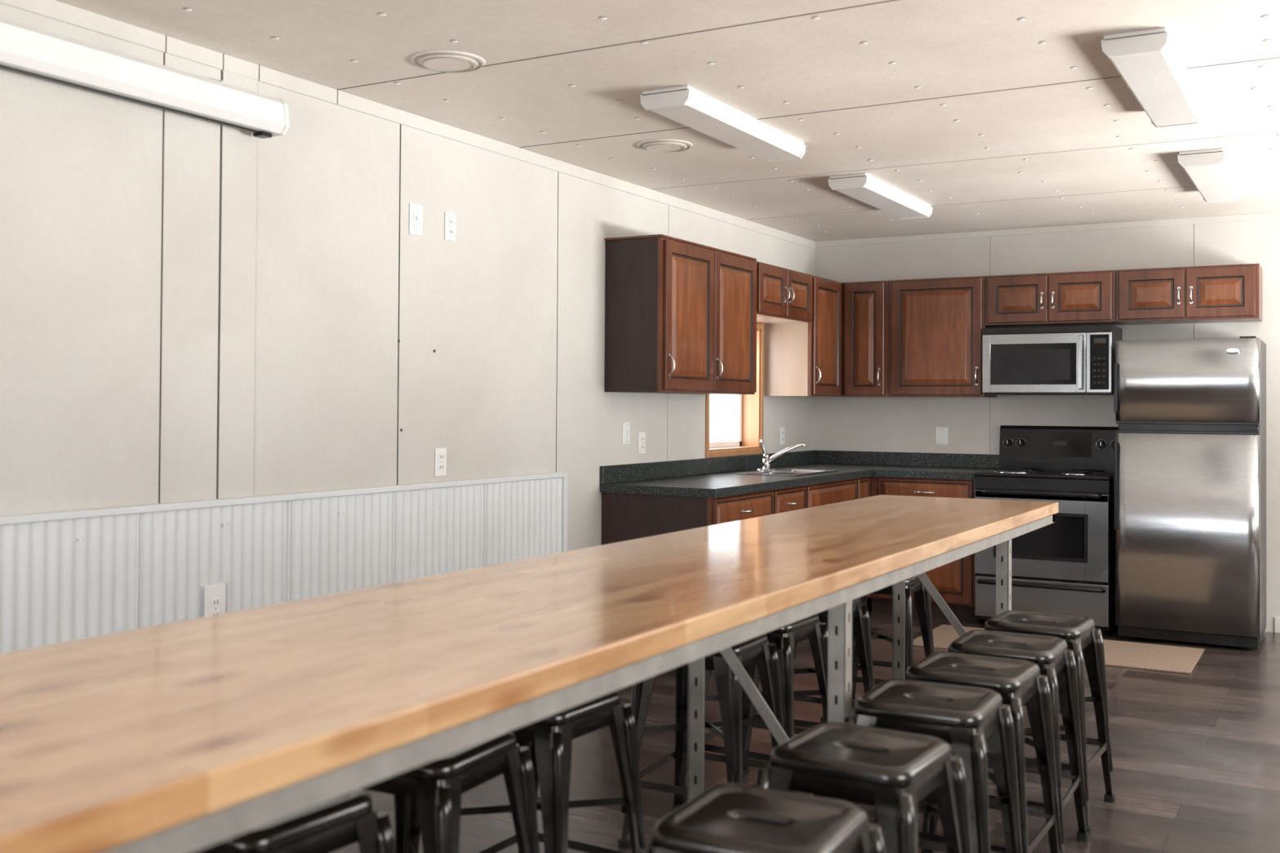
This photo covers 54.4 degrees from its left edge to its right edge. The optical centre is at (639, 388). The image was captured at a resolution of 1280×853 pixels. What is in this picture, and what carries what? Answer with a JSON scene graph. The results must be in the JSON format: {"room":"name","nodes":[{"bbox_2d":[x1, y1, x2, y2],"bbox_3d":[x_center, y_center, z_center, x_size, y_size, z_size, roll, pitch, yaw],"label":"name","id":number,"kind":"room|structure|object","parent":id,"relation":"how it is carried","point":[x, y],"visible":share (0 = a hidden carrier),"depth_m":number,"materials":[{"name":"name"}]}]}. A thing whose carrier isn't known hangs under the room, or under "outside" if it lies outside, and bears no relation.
{"room":"common room","nodes":[
{"label":"common room","id":0,"kind":"room"},
{"bbox_2d":[0,3,814,551],"bbox_3d":[-1.267,0.125,4.496,0.175,2.460,10.110,0,-1,30],"label":"wall","id":1,"kind":"structure","parent":0,"point":[192,308],"depth_m":4.41,"materials":[{"name":"paint"}]},
{"bbox_2d":[0,17,289,138],"bbox_3d":[-1.826,-0.946,3.219,0.127,0.160,2.365,0,-1,30],"label":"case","id":2,"kind":"object","parent":1,"relation":"attached to","point":[24,49],"visible":1,"depth_m":3.70,"materials":[{"name":"white plastic"}]},
{"bbox_2d":[0,471,568,653],"bbox_3d":[-1.973,0.837,3.050,0.020,0.983,6.560,0,-1,30],"label":"wainscot","id":3,"kind":"structure","parent":1,"relation":"attached to","point":[65,576],"depth_m":4.20,"materials":[{"name":"white metal"}]},
{"bbox_2d":[204,582,225,617],"bbox_3d":[-1.387,0.718,4.061,0.009,0.160,0.085,0,-1,30],"label":"wall outlet","id":4,"kind":"object","parent":3,"relation":"attached to","point":[214,594],"visible":0.73,"depth_m":4.06,"materials":[{"name":"white plastic"}]},
{"bbox_2d":[0,0,815,249],"bbox_3d":[-1.184,-1.077,4.470,0.008,0.055,9.770,0,-1,30],"label":"trim","id":5,"kind":"structure","parent":1,"relation":"attached to","point":[53,9],"depth_m":4.59,"materials":[{"name":"paint"}]},
{"bbox_2d":[408,203,422,236],"bbox_3d":[-0.892,-0.676,4.976,0.016,0.125,0.080,0,-1,30],"label":"wall light switch","id":6,"kind":"object","parent":1,"relation":"attached to","point":[415,211],"visible":1,"depth_m":4.97,"materials":[{"name":"white plastic"}]},
{"bbox_2d":[434,448,446,476],"bbox_3d":[-0.818,0.301,5.111,0.009,0.116,0.072,0,-1,30],"label":"wall outlet","id":7,"kind":"object","parent":1,"relation":"attached to","point":[440,453],"visible":1,"depth_m":5.11,"materials":[{"name":"white plastic"}]},
{"bbox_2d":[444,211,456,241],"bbox_3d":[-0.787,-0.673,5.168,0.009,0.116,0.072,0,-1,30],"label":"wall outlet","id":8,"kind":"object","parent":1,"relation":"attached to","point":[450,218],"visible":1,"depth_m":5.16,"materials":[{"name":"white plastic"}]},
{"bbox_2d":[622,422,630,444],"bbox_3d":[-0.066,0.229,6.426,0.016,0.116,0.072,0,-1,30],"label":"wall light switch","id":9,"kind":"object","parent":1,"relation":"attached to","point":[626,425],"visible":1,"depth_m":6.42,"materials":[{"name":"white plastic"}]},
{"bbox_2d":[638,431,645,453],"bbox_3d":[0.011,0.286,6.570,0.009,0.116,0.072,0,-1,30],"label":"wall outlet","id":10,"kind":"object","parent":1,"relation":"attached to","point":[642,435],"visible":1,"depth_m":6.57,"materials":[{"name":"white plastic"}]},
{"bbox_2d":[604,234,756,394],"bbox_3d":[0.260,-0.362,6.639,0.372,0.772,1.130,0,-1,30],"label":"upper cabinet","id":11,"kind":"object","parent":1,"relation":"attached to","point":[681,315],"visible":1,"depth_m":6.24,"materials":[{"name":"brown wood"}]},
{"bbox_2d":[705,323,764,457],"bbox_3d":[0.510,-0.005,7.618,0.182,0.826,0.806,0,-1,30],"label":"window","id":12,"kind":"structure","parent":1,"relation":"in","point":[748,408],"depth_m":7.90,"materials":[{"name":"brown wood"}]},
{"bbox_2d":[779,426,784,444],"bbox_3d":[0.939,0.310,8.203,0.009,0.116,0.072,0,-1,30],"label":"wall outlet","id":13,"kind":"object","parent":1,"relation":"attached to","point":[781,428],"visible":1,"depth_m":8.19,"materials":[{"name":"white plastic"}]},
{"bbox_2d":[755,261,812,324],"bbox_3d":[0.748,-0.571,7.500,0.372,0.300,0.836,0,-1,30],"label":"upper cabinet","id":14,"kind":"object","parent":1,"relation":"attached to","point":[784,295],"visible":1,"depth_m":7.39,"materials":[{"name":"brown wood"}]},
{"bbox_2d":[764,275,853,397],"bbox_3d":[1.168,-0.328,8.239,0.372,0.760,0.865,0,-1,30],"label":"upper cabinet","id":15,"kind":"object","parent":1,"relation":"attached to","point":[802,359],"visible":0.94,"depth_m":7.90,"materials":[{"name":"brown wood"}]},
{"bbox_2d":[57,0,1279,241],"bbox_3d":[0.982,-1.148,3.241,5.330,0.081,10.110,0,-1,30],"label":"ceiling","id":16,"kind":"structure","parent":0,"point":[991,69],"depth_m":4.47,"materials":[{"name":"paint"}]},
{"bbox_2d":[410,49,485,72],"bbox_3d":[-0.645,-1.098,4.193,0.250,0.015,0.250,0,-1,30],"label":"ceiling vent","id":17,"kind":"object","parent":16,"relation":"in","point":[439,60],"visible":1,"depth_m":4.16,"materials":[{"name":"paint"}]},
{"bbox_2d":[636,138,693,152],"bbox_3d":[0.111,-1.075,5.523,0.250,0.015,0.250,0,-1,30],"label":"ceiling vent","id":18,"kind":"object","parent":16,"relation":"in","point":[663,145],"visible":1,"depth_m":5.48,"materials":[{"name":"paint"}]},
{"bbox_2d":[640,84,805,161],"bbox_3d":[0.362,-1.053,5.017,0.206,0.070,1.110,0,-1,30],"label":"fluorescent ceiling light","id":19,"kind":"object","parent":16,"relation":"attached to","point":[686,105],"visible":1,"depth_m":4.85,"materials":[{"name":"white plastic"}]},
{"bbox_2d":[827,173,933,219],"bbox_3d":[1.308,-1.024,6.682,0.206,0.070,1.120,0,-1,30],"label":"fluorescent ceiling light","id":20,"kind":"object","parent":16,"relation":"attached to","point":[865,188],"visible":1,"depth_m":6.50,"materials":[{"name":"white plastic"}]},
{"bbox_2d":[1101,26,1204,128],"bbox_3d":[1.791,-1.054,4.303,0.196,0.070,1.120,0,-1,30],"label":"fluorescent ceiling light","id":21,"kind":"object","parent":16,"relation":"attached to","point":[1148,61],"visible":1,"depth_m":4.09,"materials":[{"name":"white plastic"}]},
{"bbox_2d":[1177,147,1243,203],"bbox_3d":[2.779,-1.024,6.042,0.196,0.070,1.120,0,-1,30],"label":"fluorescent ceiling light","id":22,"kind":"object","parent":16,"relation":"attached to","point":[1211,171],"visible":1,"depth_m":5.81,"materials":[{"name":"white plastic"}]},
{"bbox_2d":[182,7,1279,232],"bbox_3d":[1.091,-1.098,3.895,4.074,0.003,7.710,0,-1,30],"label":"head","id":23,"kind":"object","parent":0,"point":[382,14],"depth_m":4.51},
{"bbox_2d":[330,606,1279,852],"bbox_3d":[0.966,1.391,3.205,5.330,0.080,10.110,0,-1,30],"label":"floor","id":24,"kind":"structure","parent":0,"point":[1196,755],"depth_m":4.50,"materials":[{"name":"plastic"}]},
{"bbox_2d":[193,788,395,852],"bbox_3d":[-0.665,1.020,2.166,0.398,0.612,0.398,0,-1,33],"label":"bar stool","id":25,"kind":"object","parent":24,"relation":"on","point":[334,824],"visible":0.35,"depth_m":2.11,"materials":[{"name":"metal"}]},
{"bbox_2d":[360,731,539,852],"bbox_3d":[-0.447,1.027,2.571,0.398,0.612,0.398,0,-1,26],"label":"bar stool","id":26,"kind":"object","parent":24,"relation":"on","point":[428,796],"visible":0.49,"depth_m":2.48,"materials":[{"name":"metal"}]},
{"bbox_2d":[0,494,1058,852],"bbox_3d":[0.103,0.886,3.049,0.765,0.914,5.230,0,-1,30],"label":"table","id":27,"kind":"object","parent":24,"relation":"on","point":[193,735],"visible":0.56,"depth_m":1.92,"materials":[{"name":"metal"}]},
{"bbox_2d":[460,690,645,852],"bbox_3d":[-0.237,1.034,2.981,0.398,0.612,0.398,0,-1,32],"label":"bar stool","id":28,"kind":"object","parent":24,"relation":"on","point":[548,740],"visible":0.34,"depth_m":2.92,"materials":[{"name":"metal"}]},
{"bbox_2d":[617,633,783,848],"bbox_3d":[0.202,1.048,3.755,0.398,0.612,0.398,0,-1,28],"label":"bar stool","id":29,"kind":"object","parent":24,"relation":"on","point":[758,650],"visible":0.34,"depth_m":3.68,"materials":[{"name":"metal"}]},
{"bbox_2d":[601,476,871,675],"bbox_3d":[0.797,0.973,7.288,0.662,0.868,2.849,0,-1,30],"label":"base cabinet","id":30,"kind":"object","parent":24,"relation":"on","point":[625,517],"visible":0.27,"depth_m":6.15,"materials":[{"name":"brown wood"}]},
{"bbox_2d":[600,449,902,498],"bbox_3d":[0.788,0.474,7.288,0.643,0.134,2.869,0,-1,30],"label":"countertop","id":31,"kind":"structure","parent":30,"relation":"on","point":[717,477],"depth_m":6.89,"materials":[{"name":"laminate"}]},
{"bbox_2d":[756,438,806,471],"bbox_3d":[0.847,0.396,7.414,0.264,0.192,0.200,0,-1,30],"label":"kitchen faucet","id":32,"kind":"object","parent":31,"relation":"on","point":[766,460],"visible":1,"depth_m":7.44,"materials":[{"name":"silver metal"}]},
{"bbox_2d":[737,468,839,475],"bbox_3d":[0.886,0.574,7.389,0.360,0.165,0.700,0,-1,30],"label":"sink","id":33,"kind":"object","parent":31,"relation":"in","point":[780,472],"visible":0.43,"depth_m":7.39,"materials":[{"name":"silver metal"}]},
{"bbox_2d":[683,613,827,804],"bbox_3d":[0.411,1.054,4.142,0.398,0.612,0.398,0,-1,32],"label":"bar stool","id":34,"kind":"object","parent":24,"relation":"on","point":[784,638],"visible":0.26,"depth_m":4.07,"materials":[{"name":"metal"}]},
{"bbox_2d":[636,783,885,852],"bbox_3d":[0.204,1.025,2.098,0.398,0.612,0.398,0,-1,28],"label":"bar stool","id":35,"kind":"object","parent":24,"relation":"on","point":[725,818],"visible":1,"depth_m":2.08,"materials":[{"name":"metal"}]},
{"bbox_2d":[743,597,874,771],"bbox_3d":[0.625,1.061,4.538,0.398,0.612,0.398,0,-1,29],"label":"bar stool","id":36,"kind":"object","parent":24,"relation":"on","point":[860,615],"visible":0.16,"depth_m":4.58,"materials":[{"name":"metal"}]},
{"bbox_2d":[754,722,971,852],"bbox_3d":[0.452,1.032,2.543,0.398,0.612,0.398,0,-1,33],"label":"bar stool","id":37,"kind":"object","parent":24,"relation":"on","point":[891,771],"visible":0.95,"depth_m":2.47,"materials":[{"name":"metal"}]},
{"bbox_2d":[820,575,934,723],"bbox_3d":[1.010,1.073,5.216,0.398,0.612,0.398,0,-1,27],"label":"bar stool","id":38,"kind":"object","parent":24,"relation":"on","point":[913,584],"visible":0.2,"depth_m":5.24,"materials":[{"name":"metal"}]},
{"bbox_2d":[868,475,981,621],"bbox_3d":[1.872,0.988,7.934,0.675,0.868,0.662,0,-1,30],"label":"base cabinet","id":39,"kind":"object","parent":24,"relation":"on","point":[954,581],"visible":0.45,"depth_m":7.62,"materials":[{"name":"brown wood"}]},
{"bbox_2d":[871,452,999,479],"bbox_3d":[1.894,0.489,7.939,0.650,0.134,0.643,0,-1,30],"label":"countertop","id":40,"kind":"structure","parent":39,"relation":"on","point":[915,465],"depth_m":8.08,"materials":[{"name":"laminate"}]},
{"bbox_2d":[842,679,1022,852],"bbox_3d":[0.692,1.040,2.982,0.398,0.612,0.398,0,-1,28],"label":"bar stool","id":41,"kind":"object","parent":24,"relation":"on","point":[964,717],"visible":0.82,"depth_m":2.92,"materials":[{"name":"metal"}]},
{"bbox_2d":[905,652,1062,852],"bbox_3d":[0.892,1.046,3.334,0.398,0.612,0.398,0,-1,31],"label":"bar stool","id":42,"kind":"object","parent":24,"relation":"on","point":[1018,682],"visible":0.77,"depth_m":3.34,"materials":[{"name":"metal"}]},
{"bbox_2d":[932,630,1088,852],"bbox_3d":[1.090,1.052,3.687,0.398,0.612,0.398,0,-1,29],"label":"bar stool","id":43,"kind":"object","parent":24,"relation":"on","point":[1052,656],"visible":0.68,"depth_m":3.71,"materials":[{"name":"metal"}]},
{"bbox_2d":[974,425,1118,634],"bbox_3d":[2.488,0.826,7.539,0.771,1.190,0.729,0,-1,30],"label":"electric range","id":44,"kind":"object","parent":24,"relation":"on","point":[1066,566],"visible":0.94,"depth_m":7.28,"materials":[{"name":"silver metal"}]},
{"bbox_2d":[984,609,1115,835],"bbox_3d":[1.307,1.059,4.070,0.398,0.612,0.398,0,-1,32],"label":"bar stool","id":45,"kind":"object","parent":24,"relation":"on","point":[1080,634],"visible":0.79,"depth_m":4.08,"materials":[{"name":"metal"}]},
{"bbox_2d":[913,624,1204,674],"bbox_3d":[2.250,1.403,6.761,1.430,0.010,0.700,0,-1,30],"label":"floor mat","id":46,"kind":"object","parent":24,"relation":"on","point":[1163,658],"visible":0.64,"depth_m":6.59,"materials":[{"name":"beige fabric"}]},
{"bbox_2d":[1114,336,1266,649],"bbox_3d":[3.166,0.571,7.137,0.736,1.697,0.726,0,-1,30],"label":"refrigerator","id":47,"kind":"object","parent":24,"relation":"on","point":[1190,442],"visible":1,"depth_m":6.83,"materials":[{"name":"silver metal"}]},
{"bbox_2d":[813,218,1279,632],"bbox_3d":[3.428,0.196,7.543,4.990,2.460,0.171,0,-1,30],"label":"wall","id":48,"kind":"structure","parent":0,"point":[884,424],"depth_m":7.96,"materials":[{"name":"paint"}]},
{"bbox_2d":[841,280,895,397],"bbox_3d":[1.546,-0.325,8.310,0.317,0.760,0.372,0,-1,30],"label":"upper cabinet","id":49,"kind":"object","parent":48,"relation":"attached to","point":[864,325],"visible":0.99,"depth_m":8.17,"materials":[{"name":"brown wood"}]},
{"bbox_2d":[935,426,948,444],"bbox_3d":[1.999,0.312,8.247,0.085,0.116,0.016,0,-1,30],"label":"wall light switch","id":50,"kind":"object","parent":48,"relation":"attached to","point":[941,433],"visible":1,"depth_m":8.24,"materials":[{"name":"white plastic"}]},
{"bbox_2d":[888,275,996,397],"bbox_3d":[1.956,-0.325,8.076,0.623,0.760,0.372,0,-1,30],"label":"upper cabinet","id":51,"kind":"object","parent":48,"relation":"attached to","point":[935,326],"visible":0.98,"depth_m":7.94,"materials":[{"name":"brown wood"}]},
{"bbox_2d":[815,211,1279,247],"bbox_3d":[3.396,-1.015,7.481,4.982,0.040,0.008,0,-1,30],"label":"trim","id":52,"kind":"structure","parent":48,"relation":"attached to","point":[1268,215],"depth_m":7.90,"materials":[{"name":"paint"}]},
{"bbox_2d":[985,270,1122,327],"bbox_3d":[2.566,-0.551,7.734,0.773,0.310,0.372,0,-1,30],"label":"upper cabinet","id":53,"kind":"object","parent":48,"relation":"attached to","point":[1086,298],"visible":0.98,"depth_m":7.60,"materials":[{"name":"brown wood"}]},
{"bbox_2d":[982,324,1122,395],"bbox_3d":[2.544,-0.170,7.693,0.759,0.415,0.454,0,-1,30],"label":"microwave oven","id":54,"kind":"object","parent":53,"relation":"attached to","point":[1059,360],"visible":1,"depth_m":7.53,"materials":[{"name":"silver metal"}]},
{"bbox_2d":[1115,263,1262,324],"bbox_3d":[3.238,-0.553,7.352,0.768,0.310,0.372,0,-1,30],"label":"upper cabinet","id":55,"kind":"object","parent":48,"relation":"attached to","point":[1228,293],"visible":1,"depth_m":7.22,"materials":[{"name":"brown wood"}]},
{"bbox_2d":[1274,617,1279,633],"bbox_3d":[4.624,1.377,6.740,2.120,0.090,0.012,0,-1,30],"label":"baseboard","id":56,"kind":"structure","parent":48,"relation":"attached to","point":[1277,620],"depth_m":7.25,"materials":[{"name":"paint"}]}
]}

